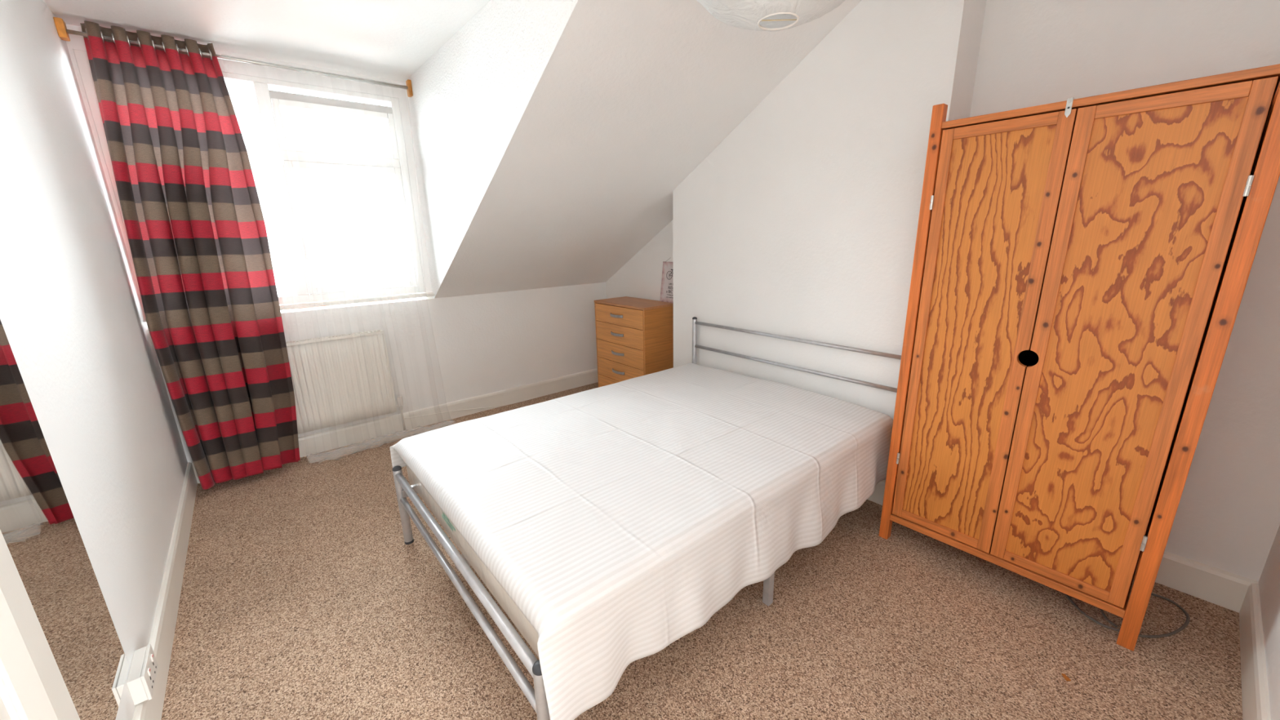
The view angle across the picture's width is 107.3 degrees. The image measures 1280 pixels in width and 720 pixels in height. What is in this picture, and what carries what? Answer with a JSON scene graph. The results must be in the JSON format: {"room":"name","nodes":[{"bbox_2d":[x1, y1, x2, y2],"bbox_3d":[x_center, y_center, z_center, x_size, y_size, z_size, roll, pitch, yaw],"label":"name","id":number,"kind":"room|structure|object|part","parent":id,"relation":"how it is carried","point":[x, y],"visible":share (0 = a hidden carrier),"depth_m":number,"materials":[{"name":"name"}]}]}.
{"room":"attic bedroom","nodes":[
{"label":"attic bedroom","id":0,"kind":"room"},
{"bbox_2d":[0,0,187,719],"bbox_3d":[-1.508,-0.055,1.032,0.120,2.440,4.364,-13,19,-38],"label":"wall","id":1,"kind":"structure","parent":0,"point":[73,317],"depth_m":1.61,"materials":[{"name":"paint"}]},
{"bbox_2d":[0,696,11,719],"bbox_3d":[-0.891,0.316,0.476,0.099,1.970,0.708,-13,19,-38],"label":"door","id":2,"kind":"structure","parent":1,"relation":"in","point":[4,715],"depth_m":0.82,"materials":[{"name":"white paint"}]},
{"bbox_2d":[0,529,79,719],"bbox_3d":[-0.891,0.272,0.472,0.020,2.070,0.980,-13,19,-38],"label":"trim","id":3,"kind":"structure","parent":1,"relation":"attached to","point":[29,670],"depth_m":0.88,"materials":[{"name":"white paint"}]},
{"bbox_2d":[0,320,128,719],"bbox_3d":[-1.344,0.133,0.983,0.004,1.605,0.407,-13,19,-38],"label":"wall mirror","id":4,"kind":"object","parent":1,"relation":"attached to","point":[38,527],"visible":1,"depth_m":1.08,"materials":[{"name":"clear mirror"}]},
{"bbox_2d":[126,644,158,705],"bbox_3d":[-1.458,0.921,1.383,0.040,0.084,0.145,-13,19,-38],"label":"double socket","id":5,"kind":"object","parent":1,"relation":"attached to","point":[140,682],"visible":1,"depth_m":1.35,"materials":[{"name":"white plastic"}]},
{"bbox_2d":[146,667,151,675],"bbox_3d":[-1.425,0.906,1.367,0.004,0.018,0.014,-13,19,-38],"label":"switch","id":6,"kind":"object","parent":5,"relation":"attached to","point":[148,672],"depth_m":1.36,"materials":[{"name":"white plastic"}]},
{"bbox_3d":[-1.449,0.919,1.390,0.008,0.084,0.145,-13,19,-38],"label":"plate","id":7,"kind":"part","parent":5,"relation":"part of","materials":[{"name":"white plastic"}]},
{"bbox_2d":[150,653,154,662],"bbox_3d":[-1.465,0.894,1.414,0.004,0.018,0.014,-13,19,-38],"label":"switch","id":8,"kind":"object","parent":5,"relation":"attached to","point":[152,659],"depth_m":1.41,"materials":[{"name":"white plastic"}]},
{"bbox_2d":[132,462,197,719],"bbox_3d":[-1.946,0.897,1.965,0.018,0.140,2.363,-13,19,-38],"label":"baseboard","id":9,"kind":"structure","parent":1,"relation":"attached to","point":[162,633],"depth_m":1.80,"materials":[{"name":"white paint"}]},
{"bbox_2d":[53,17,413,97],"bbox_3d":[-2.105,-1.662,2.649,1.532,0.095,0.056,-13,19,-38],"label":"curtain rod","id":10,"kind":"object","parent":1,"relation":"attached to","point":[63,33],"visible":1,"depth_m":2.60,"materials":[{"name":"metal"}]},
{"bbox_2d":[80,21,300,489],"bbox_3d":[-2.410,-0.468,2.634,0.244,2.403,0.587,12,20,41],"label":"striped curtain","id":11,"kind":"object","parent":10,"relation":"hanging from","point":[192,211],"visible":1,"depth_m":2.56,"materials":[{"name":"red fabric"}]},
{"bbox_2d":[65,23,432,301],"bbox_3d":[-2.231,-1.044,2.928,1.702,1.468,0.090,-13,19,-38],"label":"wall","id":12,"kind":"structure","parent":0,"point":[77,42],"depth_m":2.89,"materials":[{"name":"paint"}]},
{"bbox_2d":[73,49,424,304],"bbox_3d":[-2.202,-1.016,2.928,1.467,1.315,0.087,-13,19,-38],"label":"window","id":13,"kind":"structure","parent":12,"relation":"in","point":[283,157],"depth_m":3.01,"materials":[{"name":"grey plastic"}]},
{"bbox_3d":[-2.141,-0.715,3.011,0.015,0.130,0.022,-13,19,-38],"label":"handle","id":14,"kind":"part","parent":13,"relation":"part of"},
{"bbox_2d":[268,89,391,113],"bbox_3d":[-1.954,-1.640,3.009,0.664,0.046,0.045,-13,19,-38],"label":"window blind","id":15,"kind":"object","parent":13,"relation":"attached to","point":[273,95],"depth_m":2.96,"materials":[{"name":"white plastic"}]},
{"bbox_3d":[-1.942,-1.476,3.042,0.660,0.287,0.052,-13,19,-38],"label":"vent sash","id":16,"kind":"part","parent":13,"relation":"part of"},
{"bbox_3d":[-1.930,-0.888,3.197,0.660,0.816,0.052,-13,19,-38],"label":"casement sash","id":17,"kind":"part","parent":13,"relation":"part of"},
{"bbox_2d":[145,292,434,320],"bbox_3d":[-2.149,-0.361,3.081,1.532,0.026,0.078,-13,19,-38],"label":"trim","id":18,"kind":"structure","parent":12,"relation":"attached to","point":[292,306],"depth_m":3.20,"materials":[{"name":"white paint"}]},
{"bbox_2d":[42,0,489,82],"bbox_3d":[-0.280,-1.575,1.715,3.450,0.100,4.364,-13,19,-38],"label":"ceiling","id":19,"kind":"structure","parent":0,"point":[386,39],"depth_m":2.32,"materials":[{"name":"white paint"}]},
{"bbox_2d":[696,0,845,31],"bbox_3d":[0.269,-0.980,0.857,0.479,0.635,0.480,-13,19,-38],"label":"paper lantern","id":20,"kind":"object","parent":19,"relation":"hanging from","point":[770,15],"visible":1,"depth_m":0.92,"materials":[{"name":"white paper"}]},
{"bbox_2d":[154,282,606,462],"bbox_3d":[-1.558,-0.011,3.742,3.368,0.972,0.120,-13,19,-38],"label":"wall","id":21,"kind":"structure","parent":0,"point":[446,349],"depth_m":3.79,"materials":[{"name":"paint"}]},
{"bbox_2d":[285,329,406,434],"bbox_3d":[-2.074,0.232,3.213,0.798,0.793,0.094,-13,19,-38],"label":"radiator","id":22,"kind":"object","parent":21,"relation":"attached to","point":[337,380],"visible":0.77,"depth_m":3.18,"materials":[{"name":"white metal"}]},
{"bbox_2d":[191,368,598,483],"bbox_3d":[-1.498,0.403,3.803,3.110,0.138,0.018,-13,19,-38],"label":"baseboard","id":23,"kind":"structure","parent":21,"relation":"attached to","point":[314,443],"depth_m":3.69,"materials":[{"name":"white paint"}]},
{"bbox_2d":[404,397,536,418],"bbox_3d":[-1.352,0.391,3.904,1.100,0.102,0.008,-13,19,-38],"label":"cable","id":24,"kind":"object","parent":23,"relation":"attached to","point":[534,397],"visible":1,"depth_m":3.86,"materials":[{"name":"white paint"}]},
{"bbox_2d":[404,0,577,297],"bbox_3d":[-0.750,-0.952,2.452,0.050,1.468,2.552,-13,19,-38],"label":"wall","id":25,"kind":"structure","parent":0,"point":[468,100],"depth_m":2.50,"materials":[{"name":"white paint"}]},
{"bbox_2d":[605,220,672,301],"bbox_3d":[0.116,-0.526,4.145,0.120,1.692,1.238,-13,19,-38],"label":"wall","id":26,"kind":"structure","parent":0,"point":[641,277],"depth_m":4.07,"materials":[{"name":"paint"}]},
{"bbox_2d":[434,0,861,298],"bbox_3d":[-0.121,-1.150,2.964,1.716,1.568,2.582,-13,19,-38],"label":"ceiling","id":27,"kind":"structure","parent":0,"point":[631,96],"depth_m":2.47,"materials":[{"name":"paint"}]},
{"bbox_2d":[160,382,1242,719],"bbox_3d":[-0.212,0.894,2.349,3.450,0.120,4.314,-13,19,-38],"label":"floor","id":28,"kind":"structure","parent":0,"point":[304,596],"depth_m":1.69,"materials":[{"name":"brown carpet"}]},
{"bbox_2d":[594,296,673,386],"bbox_3d":[-0.052,-0.068,4.046,0.384,0.865,0.668,-13,19,-38],"label":"dresser","id":29,"kind":"object","parent":28,"relation":"on","point":[634,336],"visible":0.78,"depth_m":3.83,"materials":[{"name":"brown wood"}]},
{"bbox_3d":[-0.162,0.259,4.032,0.018,0.155,0.632,-13,19,-38],"label":"drawer","id":30,"kind":"part","parent":29,"relation":"part of","materials":[{"name":"brown wood"}]},
{"bbox_3d":[-0.248,-0.122,4.301,0.350,0.847,0.016,-13,19,-38],"label":"panel","id":31,"kind":"part","parent":29,"relation":"part of","materials":[{"name":"brown wood"}]},
{"bbox_3d":[-0.201,-0.363,3.863,0.035,0.022,0.164,-13,19,-38],"label":"handle","id":32,"kind":"part","parent":29,"relation":"part of","materials":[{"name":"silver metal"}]},
{"bbox_3d":[-0.198,-0.214,3.902,0.035,0.022,0.164,-13,19,-38],"label":"handle","id":33,"kind":"part","parent":29,"relation":"part of","materials":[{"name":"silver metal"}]},
{"bbox_3d":[-0.195,-0.056,3.944,0.035,0.022,0.164,-13,19,-38],"label":"handle","id":34,"kind":"part","parent":29,"relation":"part of","materials":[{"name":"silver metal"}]},
{"bbox_3d":[-0.192,0.100,3.986,0.035,0.022,0.164,-13,19,-38],"label":"handle","id":35,"kind":"part","parent":29,"relation":"part of","materials":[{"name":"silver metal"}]},
{"bbox_3d":[-0.174,-0.364,3.867,0.018,0.151,0.632,-13,19,-38],"label":"drawer","id":36,"kind":"part","parent":29,"relation":"part of","materials":[{"name":"brown wood"}]},
{"bbox_3d":[-0.171,-0.210,3.908,0.018,0.159,0.632,-13,19,-38],"label":"drawer","id":37,"kind":"part","parent":29,"relation":"part of","materials":[{"name":"brown wood"}]},
{"bbox_3d":[-0.168,-0.053,3.949,0.018,0.158,0.632,-13,19,-38],"label":"drawer","id":38,"kind":"part","parent":29,"relation":"part of","materials":[{"name":"brown wood"}]},
{"bbox_3d":[-0.165,0.104,3.991,0.018,0.158,0.632,-13,19,-38],"label":"drawer","id":39,"kind":"part","parent":29,"relation":"part of","materials":[{"name":"brown wood"}]},
{"bbox_3d":[0.170,-0.002,3.816,0.350,0.847,0.016,-13,19,-38],"label":"panel","id":40,"kind":"part","parent":29,"relation":"part of","materials":[{"name":"brown wood"}]},
{"bbox_2d":[660,257,673,302],"bbox_3d":[0.277,-0.660,3.782,0.058,0.397,0.285,-13,19,-38],"label":"sign","id":41,"kind":"object","parent":29,"relation":"on","point":[667,282],"visible":0.52,"depth_m":3.84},
{"bbox_2d":[666,269,673,279],"bbox_3d":[0.274,-0.690,3.772,0.014,0.096,0.176,-13,19,-38],"label":"print","id":42,"kind":"object","parent":41,"relation":"attached to","point":[669,273],"depth_m":3.81},
{"bbox_2d":[391,316,901,719],"bbox_3d":[0.081,0.416,2.235,1.997,0.850,1.434,-13,19,-38],"label":"bed","id":43,"kind":"object","parent":28,"relation":"on","point":[536,697],"visible":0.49,"depth_m":1.68,"materials":[{"name":"silver metal"}]},
{"bbox_3d":[-1.112,0.688,2.210,0.038,0.386,0.038,-13,19,-38],"label":"post","id":44,"kind":"part","parent":43,"relation":"part of","materials":[{"name":"silver metal"}]},
{"bbox_3d":[-0.354,0.445,2.787,1.960,0.040,0.024,-13,19,-38],"label":"rail","id":45,"kind":"part","parent":43,"relation":"part of","materials":[{"name":"silver metal"}]},
{"bbox_3d":[0.079,0.566,2.300,1.940,0.037,0.040,-13,19,-38],"label":"rail","id":46,"kind":"part","parent":43,"relation":"part of","materials":[{"name":"silver metal"}]},
{"bbox_3d":[-0.679,0.653,1.661,0.031,0.031,1.361,-13,19,-38],"label":"foot rail","id":47,"kind":"part","parent":43,"relation":"part of","materials":[{"name":"silver metal"}]},
{"bbox_3d":[-0.676,0.771,1.692,0.025,0.025,1.361,-13,19,-38],"label":"foot rail","id":48,"kind":"part","parent":43,"relation":"part of","materials":[{"name":"silver metal"}]},
{"bbox_2d":[406,465,538,657],"bbox_3d":[0.071,0.430,2.251,1.897,0.220,1.352,-13,19,-38],"label":"mattress","id":49,"kind":"object","parent":43,"relation":"on","point":[515,615],"visible":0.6,"depth_m":1.50,"materials":[{"name":"cream fabric"}]},
{"bbox_2d":[389,363,893,719],"bbox_3d":[0.063,0.473,2.250,1.950,0.376,1.471,-13,19,-38],"label":"bedspread","id":50,"kind":"object","parent":49,"relation":"on","point":[618,518],"visible":1,"depth_m":1.69,"materials":[{"name":"white fabric"}]},
{"bbox_3d":[-0.239,0.938,1.197,0.038,0.386,0.038,-13,19,-38],"label":"post","id":51,"kind":"part","parent":43,"relation":"part of","materials":[{"name":"silver metal"}]},
{"bbox_3d":[0.387,0.119,3.361,0.033,0.836,0.033,-13,19,-38],"label":"post","id":52,"kind":"part","parent":43,"relation":"part of","materials":[{"name":"silver metal"}]},
{"bbox_3d":[0.497,0.830,1.812,0.030,0.250,0.030,-13,19,-38],"label":"leg","id":53,"kind":"part","parent":43,"relation":"part of","materials":[{"name":"silver metal"}]},
{"bbox_3d":[0.830,0.028,2.782,0.021,0.021,1.397,-13,19,-38],"label":"head rail","id":54,"kind":"part","parent":43,"relation":"part of","materials":[{"name":"silver metal"}]},
{"bbox_3d":[0.827,-0.132,2.740,0.021,0.021,1.397,-13,19,-38],"label":"head rail","id":55,"kind":"part","parent":43,"relation":"part of","materials":[{"name":"silver metal"}]},
{"bbox_2d":[1061,673,1071,681],"bbox_3d":[1.364,1.017,1.509,0.013,0.005,0.025,-2,15,-3],"label":"chip","id":56,"kind":"object","parent":28,"relation":"on","point":[1064,675],"visible":1,"depth_m":1.50,"materials":[{"name":"orange wood"}]},
{"bbox_2d":[879,63,1279,651],"bbox_3d":[1.582,-0.026,1.837,0.528,1.848,0.850,-13,19,-38],"label":"wardrobe","id":57,"kind":"object","parent":28,"relation":"on","point":[1082,267],"visible":1,"depth_m":1.58,"materials":[{"name":"brown wood"}]},
{"bbox_3d":[1.140,-0.058,1.992,0.040,1.848,0.039,-13,19,-38],"label":"post","id":58,"kind":"part","parent":57,"relation":"part of","materials":[{"name":"brown wood"}]},
{"bbox_3d":[1.285,0.721,2.028,0.020,0.038,0.294,-13,19,-38],"label":"rail","id":59,"kind":"part","parent":57,"relation":"part of","materials":[{"name":"brown wood"}]},
{"bbox_3d":[1.269,-0.042,1.826,0.006,1.545,0.294,-13,19,-38],"label":"door panel","id":60,"kind":"part","parent":57,"relation":"part of","materials":[{"name":"brown wood"}]},
{"bbox_3d":[1.253,-0.805,1.624,0.020,0.038,0.294,-13,19,-38],"label":"rail","id":61,"kind":"part","parent":57,"relation":"part of","materials":[{"name":"brown wood"}]},
{"bbox_3d":[1.531,0.791,1.742,0.020,0.038,0.296,-13,19,-38],"label":"rail","id":62,"kind":"part","parent":57,"relation":"part of","materials":[{"name":"brown wood"}]},
{"bbox_3d":[1.351,-0.794,1.483,0.006,0.057,0.015,-13,19,-38],"label":"latch plate","id":63,"kind":"part","parent":57,"relation":"part of","materials":[{"name":"metal"}]},
{"bbox_3d":[1.515,0.028,1.540,0.006,1.545,0.296,-13,19,-38],"label":"door panel","id":64,"kind":"part","parent":57,"relation":"part of","materials":[{"name":"brown wood"}]},
{"bbox_3d":[1.774,-0.095,1.988,0.008,1.628,0.768,-13,19,-38],"label":"panel","id":65,"kind":"part","parent":57,"relation":"part of","materials":[{"name":"orange wood"}]},
{"bbox_3d":[1.499,-0.735,1.339,0.020,0.038,0.296,-13,19,-38],"label":"rail","id":66,"kind":"part","parent":57,"relation":"part of","materials":[{"name":"brown wood"}]},
{"bbox_3d":[1.659,0.090,1.390,0.040,1.848,0.043,-13,19,-38],"label":"post","id":67,"kind":"part","parent":57,"relation":"part of","materials":[{"name":"brown wood"}]},
{"bbox_3d":[2.028,0.004,1.687,0.040,1.848,0.043,-13,19,-38],"label":"post","id":68,"kind":"part","parent":57,"relation":"part of","materials":[{"name":"brown wood"}]},
{"bbox_2d":[1064,590,1190,637],"bbox_3d":[1.817,0.933,1.778,0.410,0.015,0.294,6,17,27],"label":"cable","id":69,"kind":"object","parent":28,"relation":"on","point":[1186,623],"visible":0.66,"depth_m":1.71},
{"bbox_2d":[672,0,986,479],"bbox_3d":[0.928,-0.594,2.878,0.410,2.440,1.665,-13,19,-38],"label":"wall","id":70,"kind":"structure","parent":0,"point":[802,222],"depth_m":2.44,"materials":[{"name":"paint"}]},
{"bbox_2d":[866,480,885,505],"bbox_3d":[0.787,0.556,3.041,0.018,0.138,1.665,-13,19,-38],"label":"baseboard","id":71,"kind":"structure","parent":70,"relation":"attached to","point":[877,496],"depth_m":2.48,"materials":[{"name":"white paint"}]},
{"bbox_2d":[969,0,1279,582],"bbox_3d":[1.923,-0.359,1.909,0.163,2.440,1.141,-13,19,-38],"label":"wall","id":72,"kind":"structure","parent":0,"point":[1032,52],"depth_m":1.71,"materials":[{"name":"paint"}]},
{"bbox_2d":[1155,551,1258,613],"bbox_3d":[1.877,0.770,2.148,0.018,0.138,1.141,-13,19,-38],"label":"baseboard","id":73,"kind":"structure","parent":72,"relation":"attached to","point":[1221,588],"depth_m":1.80,"materials":[{"name":"white paint"}]},
{"bbox_2d":[1258,524,1279,719],"bbox_3d":[1.082,0.048,0.439,3.085,2.440,0.120,-13,19,-38],"label":"wall","id":74,"kind":"structure","parent":0,"point":[1269,580],"depth_m":1.46,"materials":[{"name":"paint"}]},
{"bbox_2d":[1239,583,1271,719],"bbox_3d":[1.445,1.058,1.093,2.047,0.138,0.018,-13,19,-38],"label":"baseboard","id":75,"kind":"structure","parent":74,"relation":"attached to","point":[1255,691],"depth_m":1.45,"materials":[{"name":"white paint"}]},
{"label":"outside","id":76,"kind":"structure","parent":0,"visible":0},
{"bbox_3d":[-18.132,1.160,30.288,130.000,0.200,59.500,-13,19,-38],"label":"street","id":77,"kind":"object","parent":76,"visible":0},
{"bbox_2d":[254,168,422,310],"bbox_3d":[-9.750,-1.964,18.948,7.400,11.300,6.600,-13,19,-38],"label":"window pane","id":78,"kind":"structure","parent":77,"relation":"on","point":[353,233],"depth_m":15.43,"materials":[{"name":"clear glass"}]},
{"bbox_3d":[-9.375,-2.288,15.059,0.900,1.500,0.015,-13,19,-38],"label":"pane","id":79,"kind":"part","parent":78,"relation":"part of","materials":[{"name":"clear glass"}]},
{"bbox_3d":[-7.841,-2.646,16.292,0.900,1.500,0.015,-13,19,-38],"label":"pane","id":80,"kind":"part","parent":78,"relation":"part of","materials":[{"name":"clear glass"}]}
]}

